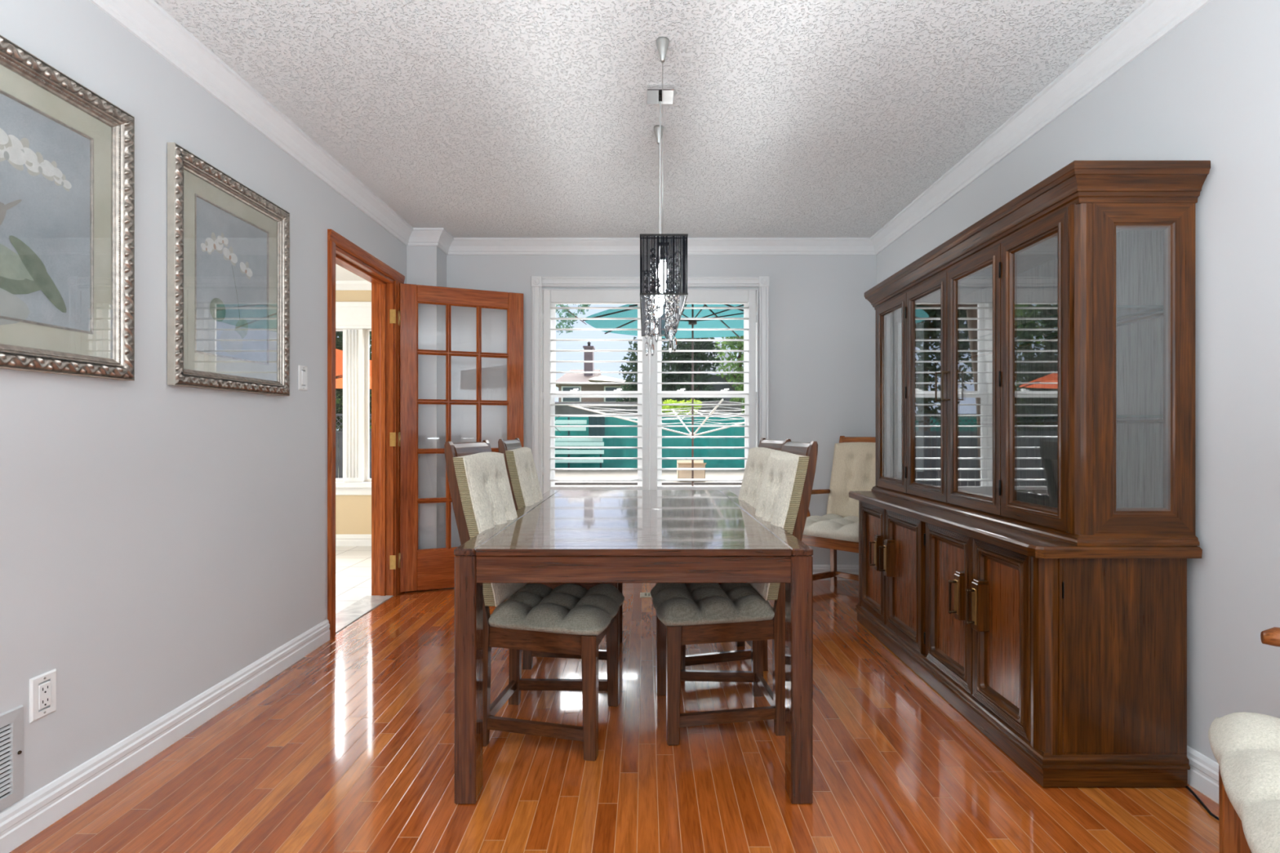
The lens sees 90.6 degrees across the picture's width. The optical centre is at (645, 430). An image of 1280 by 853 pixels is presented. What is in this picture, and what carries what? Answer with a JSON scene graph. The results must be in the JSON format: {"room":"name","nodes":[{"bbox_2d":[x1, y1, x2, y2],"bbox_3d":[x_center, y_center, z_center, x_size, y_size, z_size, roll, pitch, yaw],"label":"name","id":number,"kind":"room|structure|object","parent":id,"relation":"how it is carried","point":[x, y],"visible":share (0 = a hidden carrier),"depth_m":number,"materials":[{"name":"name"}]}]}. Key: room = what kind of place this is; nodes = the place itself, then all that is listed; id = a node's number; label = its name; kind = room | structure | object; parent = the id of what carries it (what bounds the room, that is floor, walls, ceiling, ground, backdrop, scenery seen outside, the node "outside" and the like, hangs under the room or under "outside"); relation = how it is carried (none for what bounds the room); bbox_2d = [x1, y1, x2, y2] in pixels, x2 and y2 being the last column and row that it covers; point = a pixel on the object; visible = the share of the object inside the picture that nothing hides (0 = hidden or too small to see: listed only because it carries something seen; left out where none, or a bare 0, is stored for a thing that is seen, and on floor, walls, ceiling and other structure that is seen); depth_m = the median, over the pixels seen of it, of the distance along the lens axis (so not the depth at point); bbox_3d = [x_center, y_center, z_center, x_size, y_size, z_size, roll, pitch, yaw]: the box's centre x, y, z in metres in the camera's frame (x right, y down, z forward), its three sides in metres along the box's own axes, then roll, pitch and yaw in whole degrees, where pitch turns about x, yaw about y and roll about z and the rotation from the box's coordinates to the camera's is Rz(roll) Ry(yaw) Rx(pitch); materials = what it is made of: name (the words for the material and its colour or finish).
{"room":"dining room","nodes":[
{"label":"dining room","id":0,"kind":"room"},
{"bbox_2d":[0,0,406,812],"bbox_3d":[-1.690,-0.145,0.800,0.140,2.420,7.840,0,0,0],"label":"wall","id":1,"kind":"structure","parent":0,"point":[159,540],"depth_m":2.07,"materials":[{"name":"grey paint"}]},
{"bbox_2d":[0,704,23,811],"bbox_3d":[-1.615,0.835,1.339,0.011,0.244,0.617,0,0,0],"label":"air vent","id":2,"kind":"object","parent":1,"relation":"in","point":[11,722],"visible":1,"depth_m":1.61,"materials":[{"name":"white metal"}]},
{"bbox_2d":[29,668,56,723],"bbox_3d":[-1.616,0.712,1.702,0.008,0.115,0.073,0,0,0],"label":"wall outlet","id":3,"kind":"object","parent":1,"relation":"attached to","point":[42,695],"visible":1,"depth_m":1.70,"materials":[{"name":"white plastic"}]},
{"bbox_2d":[38,680,50,710],"bbox_3d":[-1.616,0.712,1.702,0.008,0.066,0.033,0,0,0],"label":"receptacle","id":4,"kind":"object","parent":3,"relation":"attached to","point":[44,689],"depth_m":1.70,"materials":[{"name":"white plastic"}]},
{"bbox_2d":[0,34,134,381],"bbox_3d":[-1.600,-0.567,1.628,0.034,0.823,0.694,0,0,0],"label":"framed print","id":5,"kind":"object","parent":1,"relation":"attached to","point":[60,157],"visible":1,"depth_m":1.75,"materials":[{"name":"silver metal"}]},
{"bbox_2d":[0,618,329,852],"bbox_3d":[-1.612,1.012,0.121,0.016,0.106,6.202,0,0,0],"label":"baseboard","id":6,"kind":"structure","parent":1,"relation":"attached to","point":[28,817],"depth_m":2.00,"materials":[{"name":"white paint"}]},
{"bbox_2d":[167,142,289,395],"bbox_3d":[-1.600,-0.565,2.489,0.034,0.821,0.694,0,0,0],"label":"framed print","id":7,"kind":"object","parent":1,"relation":"attached to","point":[228,257],"visible":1,"depth_m":2.42,"materials":[{"name":"silver metal"}]},
{"bbox_2d":[297,364,307,391],"bbox_3d":[-1.616,-0.248,2.992,0.008,0.115,0.073,0,0,0],"label":"light switch","id":8,"kind":"object","parent":1,"relation":"attached to","point":[302,375],"visible":1,"depth_m":2.98,"materials":[{"name":"white plastic"}]},
{"bbox_2d":[327,229,404,639],"bbox_3d":[-1.679,0.019,3.720,0.161,2.092,0.985,0,0,0],"label":"trim","id":9,"kind":"structure","parent":1,"relation":"attached to","point":[385,286],"depth_m":4.07,"materials":[{"name":"brown wood"}]},
{"bbox_2d":[88,0,1211,254],"bbox_3d":[0.015,-1.304,0.760,3.270,0.102,7.520,0,0,0],"label":"trim","id":10,"kind":"structure","parent":1,"relation":"attached to","point":[146,20],"depth_m":2.78,"materials":[{"name":"white paint"}]},
{"bbox_2d":[335,290,371,534],"bbox_3d":[-3.380,-0.152,5.930,3.240,2.435,0.160,0,0,0],"label":"wall","id":11,"kind":"structure","parent":0,"point":[353,513],"depth_m":5.85,"materials":[{"name":"beige paint"}]},
{"bbox_2d":[335,302,371,495],"bbox_3d":[-2.710,-0.293,5.860,1.620,1.777,0.180,0,0,0],"label":"window","id":12,"kind":"structure","parent":11,"relation":"in","point":[353,319],"depth_m":5.83,"materials":[{"name":"white paint"}]},
{"bbox_2d":[335,534,371,546],"bbox_3d":[-3.380,1.012,5.842,3.240,0.106,0.016,0,0,0],"label":"baseboard","id":13,"kind":"structure","parent":11,"relation":"attached to","point":[340,540],"depth_m":5.83,"materials":[{"name":"white paint"}]},
{"bbox_2d":[335,280,371,290],"bbox_3d":[-3.380,-1.333,5.820,3.240,0.075,0.060,0,0,0],"label":"trim","id":14,"kind":"structure","parent":11,"relation":"attached to","point":[340,285],"depth_m":5.82,"materials":[{"name":"white paint"}]},
{"bbox_2d":[9,546,1219,852],"bbox_3d":[-1.615,1.125,1.365,6.770,0.120,8.970,0,0,0],"label":"floor","id":15,"kind":"structure","parent":0,"point":[349,748],"depth_m":1.96,"materials":[{"name":"brown wood"}]},
{"bbox_2d":[335,595,392,634],"bbox_3d":[-1.705,1.072,3.688,0.170,0.026,0.759,0,0,0],"label":"threshold","id":16,"kind":"object","parent":15,"relation":"on","point":[345,617],"visible":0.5,"depth_m":3.73,"materials":[{"name":"grey stone"}]},
{"bbox_2d":[444,440,624,761],"bbox_3d":[-0.379,0.551,2.290,0.568,1.027,0.468,0,0,8],"label":"dining chair","id":17,"kind":"object","parent":15,"relation":"on","point":[571,619],"visible":0.83,"depth_m":2.14,"materials":[{"name":"brown wood"}]},
{"bbox_2d":[453,452,528,606],"bbox_3d":[-0.546,0.335,2.313,0.164,0.511,0.364,0,0,8],"label":"cushion","id":18,"kind":"object","parent":17,"relation":"on","point":[482,497],"depth_m":2.17,"materials":[{"name":"beige fabric"}]},
{"bbox_2d":[488,583,624,635],"bbox_3d":[-0.312,0.624,2.281,0.432,0.074,0.468,0,0,8],"label":"seat cushion","id":19,"kind":"object","parent":17,"relation":"on","point":[531,609],"depth_m":2.13,"materials":[{"name":"fabric"}]},
{"bbox_2d":[497,438,622,669],"bbox_3d":[-0.370,0.551,2.996,0.568,1.027,0.468,0,0,1],"label":"dining chair","id":20,"kind":"object","parent":15,"relation":"on","point":[526,490],"visible":0.24,"depth_m":2.82,"materials":[{"name":"beige fabric"}]},
{"bbox_2d":[505,447,542,509],"bbox_3d":[-0.539,0.335,2.999,0.164,0.511,0.364,0,0,1],"label":"cushion","id":21,"kind":"object","parent":20,"relation":"on","point":[526,490],"depth_m":2.84,"materials":[{"name":"beige fabric"}]},
{"bbox_2d":[453,489,813,804],"bbox_3d":[-0.034,0.701,2.709,1.023,0.728,1.819,0,0,0],"label":"dining table","id":22,"kind":"object","parent":15,"relation":"on","point":[567,535],"visible":0.9,"depth_m":1.80,"materials":[{"name":"brown wood"}]},
{"bbox_2d":[640,592,651,597],"bbox_3d":[0.113,1.062,4.090,0.295,0.006,0.110,0,0,0],"label":"floor vent","id":23,"kind":"object","parent":15,"relation":"in","point":[642,594],"visible":0.2,"depth_m":4.08,"materials":[{"name":"beige metal"}]},
{"bbox_2d":[650,440,817,746],"bbox_3d":[0.310,0.551,2.376,0.568,1.027,0.468,0,0,-4],"label":"dining chair","id":24,"kind":"object","parent":15,"relation":"on","point":[691,613],"visible":0.77,"depth_m":2.21,"materials":[{"name":"beige fabric"}]},
{"bbox_2d":[650,582,774,626],"bbox_3d":[0.243,0.624,2.371,0.432,0.074,0.468,0,0,-4],"label":"seat cushion","id":25,"kind":"object","parent":24,"relation":"on","point":[675,604],"depth_m":2.21,"materials":[{"name":"fabric"}]},
{"bbox_2d":[749,451,809,599],"bbox_3d":[0.478,0.335,2.387,0.164,0.511,0.364,0,0,-4],"label":"cushion","id":26,"kind":"object","parent":24,"relation":"on","point":[784,501],"depth_m":2.22,"materials":[{"name":"beige fabric"}]},
{"bbox_2d":[680,438,791,671],"bbox_3d":[0.344,0.551,2.953,0.568,1.027,0.468,0,0,-9],"label":"dining chair","id":27,"kind":"object","parent":15,"relation":"on","point":[757,457],"visible":0.16,"depth_m":2.89,"materials":[{"name":"beige fabric"}]},
{"bbox_2d":[737,447,781,509],"bbox_3d":[0.510,0.335,2.980,0.164,0.511,0.364,0,0,-9],"label":"cushion","id":28,"kind":"object","parent":27,"relation":"on","point":[757,457],"depth_m":2.96,"materials":[{"name":"beige fabric"}]},
{"bbox_2d":[801,435,875,585],"bbox_3d":[1.303,0.551,4.117,0.628,1.027,0.622,0,0,-44],"label":"armchair","id":29,"kind":"object","parent":15,"relation":"on","point":[854,462],"visible":0.46,"depth_m":4.24,"materials":[{"name":"beige fabric"}]},
{"bbox_2d":[803,513,858,542],"bbox_3d":[1.254,0.613,4.070,0.492,0.097,0.604,0,0,-44],"label":"seat cushion","id":30,"kind":"object","parent":29,"relation":"on","point":[833,527],"depth_m":3.93,"materials":[{"name":"beige fabric"}]},
{"bbox_2d":[826,442,875,517],"bbox_3d":[1.446,0.335,4.254,0.164,0.511,0.418,0,0,-44],"label":"cushion","id":31,"kind":"object","parent":29,"relation":"on","point":[854,464],"depth_m":4.28,"materials":[{"name":"beige fabric"}]},
{"bbox_2d":[848,491,1202,787],"bbox_3d":[1.377,0.701,2.710,0.504,0.721,1.716,0,0,0],"label":"base cabinet","id":32,"kind":"object","parent":15,"relation":"on","point":[1070,660],"visible":0.99,"depth_m":1.90,"materials":[{"name":"brown wood"}]},
{"bbox_2d":[864,160,1210,546],"bbox_3d":[1.433,-0.220,2.704,0.393,1.120,1.755,0,0,0],"label":"china hutch","id":33,"kind":"object","parent":32,"relation":"on","point":[1057,357],"visible":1,"depth_m":2.09,"materials":[{"name":"brown wood"}]},
{"bbox_2d":[891,305,1163,364],"bbox_3d":[1.474,-0.373,2.704,0.277,0.008,1.603,0,0,0],"label":"glass shelf","id":34,"kind":"object","parent":33,"relation":"attached to","point":[1043,331],"depth_m":2.47,"materials":[{"name":"clear glass"}]},
{"bbox_2d":[893,414,1163,423],"bbox_3d":[1.474,-0.043,2.704,0.277,0.008,1.603,0,0,0],"label":"glass shelf","id":35,"kind":"object","parent":33,"relation":"attached to","point":[1024,419],"depth_m":2.49,"materials":[{"name":"clear glass"}]},
{"bbox_2d":[1185,786,1218,820],"bbox_3d":[1.588,1.057,1.536,0.047,0.014,0.673,0,0,-1],"label":"power cord","id":36,"kind":"object","parent":15,"relation":"on","point":[1190,790],"visible":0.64,"depth_m":1.80,"materials":[{"name":"black rubber"}]},
{"bbox_2d":[1208,626,1279,852],"bbox_3d":[1.288,0.551,0.950,0.628,1.027,0.622,0,0,35],"label":"armchair","id":37,"kind":"object","parent":15,"relation":"on","point":[1245,746],"visible":1,"depth_m":1.15,"materials":[{"name":"white fabric"}]},
{"bbox_2d":[1208,711,1279,852],"bbox_3d":[1.233,0.613,0.989,0.492,0.097,0.604,0,0,35],"label":"seat cushion","id":38,"kind":"object","parent":37,"relation":"on","point":[1245,746],"depth_m":1.10,"materials":[{"name":"beige fabric"}]},
{"bbox_2d":[406,245,876,564],"bbox_3d":[0.015,-0.145,4.510,3.270,2.420,0.420,0,0,0],"label":"wall","id":39,"kind":"structure","parent":0,"point":[822,324],"depth_m":4.52,"materials":[{"name":"grey paint"}]},
{"bbox_2d":[398,283,523,592],"bbox_3d":[-1.244,0.048,4.291,0.837,2.018,0.046,0,0,-23],"label":"door","id":40,"kind":"structure","parent":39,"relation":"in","point":[428,569],"depth_m":4.21,"materials":[{"name":"brown wood"}]},
{"bbox_2d":[531,275,769,494],"bbox_3d":[0.035,-0.220,4.590,1.745,1.750,0.240,0,0,0],"label":"window","id":41,"kind":"structure","parent":39,"relation":"in","point":[762,282],"depth_m":4.50,"materials":[{"name":"white paint"}]},
{"bbox_2d":[541,289,649,493],"bbox_3d":[-0.353,-0.255,4.508,0.767,1.489,0.089,0,0,0],"label":"window shutter","id":42,"kind":"object","parent":41,"relation":"attached to","point":[549,296],"visible":0.85,"depth_m":4.49,"materials":[{"name":"white paint"}]},
{"bbox_2d":[649,289,757,496],"bbox_3d":[0.414,-0.255,4.508,0.763,1.489,0.089,0,0,0],"label":"window shutter","id":43,"kind":"object","parent":41,"relation":"attached to","point":[748,296],"visible":0.75,"depth_m":4.49,"materials":[{"name":"white paint"}]},
{"bbox_2d":[813,564,858,580],"bbox_3d":[0.005,1.012,4.372,3.250,0.106,0.295,0,0,0],"label":"baseboard","id":44,"kind":"structure","parent":39,"relation":"attached to","point":[851,569],"depth_m":4.51,"materials":[{"name":"white paint"}]},
{"bbox_2d":[153,0,1146,280],"bbox_3d":[-1.665,-1.455,1.465,6.870,0.200,9.170,0,0,0],"label":"ceiling","id":45,"kind":"structure","parent":0,"point":[466,118],"depth_m":2.57,"materials":[{"name":"white paint"}]},
{"bbox_2d":[640,36,688,355],"bbox_3d":[0.060,-0.821,2.500,0.156,1.068,0.904,0,0,0],"label":"pendant lamp","id":46,"kind":"object","parent":45,"relation":"hanging from","point":[665,300],"visible":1,"depth_m":2.18,"materials":[{"name":"black metal"}]},
{"bbox_2d":[876,0,1279,763],"bbox_3d":[1.720,-0.145,0.800,0.140,2.420,7.840,0,0,0],"label":"wall","id":47,"kind":"structure","parent":0,"point":[1209,88],"depth_m":1.82,"materials":[{"name":"grey paint"}]},
{"bbox_2d":[1186,745,1218,804],"bbox_3d":[1.642,1.012,0.770,0.016,0.106,7.500,0,0,0],"label":"baseboard","id":48,"kind":"structure","parent":47,"relation":"attached to","point":[1203,773],"depth_m":1.86,"materials":[{"name":"white paint"}]},
{"label":"outside","id":49,"kind":"structure","parent":0,"visible":0},
{"bbox_3d":[0.000,1.415,73.150,120.000,0.300,133.700,0,0,0],"label":"ground","id":50,"kind":"structure","parent":49,"visible":0},
{"bbox_2d":[555,341,635,401],"bbox_3d":[-2.960,-2.218,41.500,5.280,6.966,11.000,0,0,0],"label":"house","id":51,"kind":"structure","parent":50,"relation":"on","point":[588,356],"depth_m":38.00,"materials":[{"name":"brick"}]},
{"bbox_2d":[616,337,673,401],"bbox_3d":[0.005,-1.891,29.653,3.073,6.318,2.910,0,0,0],"label":"tree","id":52,"kind":"object","parent":50,"relation":"on","point":[633,387],"visible":0.12,"depth_m":29.29,"materials":[{"name":"green plant"}]},
{"bbox_2d":[555,401,741,414],"bbox_3d":[-0.048,0.112,23.500,7.070,2.306,1.000,0,0,0],"label":"garden shed","id":53,"kind":"object","parent":50,"relation":"on","point":[559,410],"visible":0.08,"depth_m":23.00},
{"bbox_2d":[555,416,744,468],"bbox_3d":[2.000,0.440,20.032,22.060,1.850,0.115,0,0,0],"label":"fence","id":54,"kind":"object","parent":50,"relation":"on","point":[609,420],"visible":0.04,"depth_m":20.01,"materials":[{"name":"wood"}]},
{"bbox_2d":[588,416,605,435],"bbox_3d":[-1.498,-0.123,19.743,0.493,0.615,0.513,0,0,0],"label":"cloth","id":55,"kind":"object","parent":54,"relation":"hanging from","point":[593,420],"visible":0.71,"depth_m":19.50,"materials":[{"name":"fabric"}]},
{"bbox_2d":[662,398,702,414],"bbox_3d":[1.205,0.074,21.609,1.507,2.383,0.857,0,0,0],"label":"shrub","id":56,"kind":"object","parent":50,"relation":"on","point":[674,407],"visible":0.52,"depth_m":21.44,"materials":[{"name":"green plant"}]},
{"bbox_2d":[662,337,725,401],"bbox_3d":[1.858,-1.704,26.663,3.164,5.946,3.713,0,0,28],"label":"tree","id":57,"kind":"object","parent":50,"relation":"on","point":[698,345],"visible":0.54,"depth_m":25.97,"materials":[{"name":"green plant"}]},
{"bbox_2d":[662,337,743,401],"bbox_3d":[2.661,-1.965,35.500,4.979,6.460,7.800,0,0,0],"label":"tree","id":58,"kind":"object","parent":50,"relation":"on","point":[715,379],"visible":0.12,"depth_m":32.00,"materials":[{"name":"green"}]},
{"bbox_2d":[711,335,744,414],"bbox_3d":[4.783,-2.580,29.171,3.589,7.700,3.773,0,0,0],"label":"tree","id":59,"kind":"object","parent":50,"relation":"on","point":[740,387],"visible":0.1,"depth_m":28.97,"materials":[{"name":"green plant"}]},
{"bbox_2d":[741,335,744,413],"bbox_3d":[4.746,-1.413,25.655,2.127,5.359,1.980,0,0,0],"label":"tree","id":60,"kind":"object","parent":50,"relation":"on","point":[742,356],"visible":0.02,"depth_m":25.87,"materials":[{"name":"green plant"}]},
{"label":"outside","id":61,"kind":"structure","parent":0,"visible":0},
{"bbox_2d":[337,470,744,486],"bbox_3d":[0.000,1.380,12.575,18.000,0.270,15.650,0,0,0],"label":"patio","id":62,"kind":"structure","parent":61,"point":[559,474],"depth_m":17.22,"materials":[{"name":"concrete"}]},
{"bbox_2d":[335,331,371,467],"bbox_3d":[-6.837,-1.068,14.745,2.340,4.677,2.391,0,0,0],"label":"tree","id":63,"kind":"object","parent":62,"relation":"on","point":[339,340],"visible":0.04,"depth_m":14.47,"materials":[{"name":"green plant"}]},
{"bbox_2d":[335,348,371,388],"bbox_3d":[-4.900,-0.055,9.600,3.056,2.600,3.056,0,0,22],"label":"patio umbrella","id":64,"kind":"object","parent":62,"relation":"on","point":[339,353],"visible":0.06,"depth_m":9.18,"materials":[{"name":"orange fabric"}]},
{"bbox_2d":[335,333,371,449],"bbox_3d":[-7.982,-1.376,17.386,2.500,5.291,2.224,0,0,-33],"label":"tree","id":65,"kind":"object","parent":62,"relation":"on","point":[337,401],"visible":0.02,"depth_m":16.69,"materials":[{"name":"green plant"}]},
{"bbox_2d":[335,413,560,478],"bbox_3d":[-5.460,0.460,13.010,7.456,1.610,0.040,0,0,0],"label":"lattice fence","id":66,"kind":"object","parent":62,"relation":"on","point":[340,433],"visible":0.02,"depth_m":13.00,"materials":[{"name":"wood"}]},
{"bbox_2d":[555,304,591,334],"bbox_3d":[-2.652,-1.517,11.064,3.549,5.580,2.268,0,0,0],"label":"tree","id":67,"kind":"object","parent":62,"relation":"on","point":[571,314],"visible":0.16,"depth_m":10.89,"materials":[{"name":"green plant"}]},
{"bbox_2d":[555,417,604,471],"bbox_3d":[-2.373,0.425,19.620,2.187,1.680,0.080,0,0,0],"label":"slatted screen","id":68,"kind":"object","parent":62,"relation":"on","point":[568,422],"visible":0.45,"depth_m":19.58,"materials":[{"name":"paint"}]},
{"bbox_2d":[555,482,742,484],"bbox_3d":[-0.085,1.232,14.560,4.995,0.066,0.120,0,0,0],"label":"edging","id":69,"kind":"object","parent":62,"relation":"on","point":[556,483],"visible":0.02,"depth_m":14.50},
{"bbox_2d":[569,398,744,438],"bbox_3d":[0.710,0.439,9.500,2.635,1.653,2.635,0,0,38],"label":"clothesline","id":70,"kind":"object","parent":62,"relation":"on","point":[722,399],"visible":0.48,"depth_m":9.38,"materials":[{"name":"metal"}]},
{"bbox_2d":[582,304,743,486],"bbox_3d":[0.568,-0.250,7.600,2.594,2.990,2.594,0,0,0],"label":"patio umbrella","id":71,"kind":"object","parent":62,"relation":"on","point":[609,313],"visible":0.25,"depth_m":8.15,"materials":[{"name":"teal fabric"}]},
{"bbox_2d":[676,460,706,481],"bbox_3d":[1.127,0.994,15.605,0.705,0.501,0.690,0,0,0],"label":"cardboard box","id":72,"kind":"object","parent":62,"relation":"on","point":[681,474],"visible":0.72,"depth_m":15.40,"materials":[{"name":"beige cardboard"}]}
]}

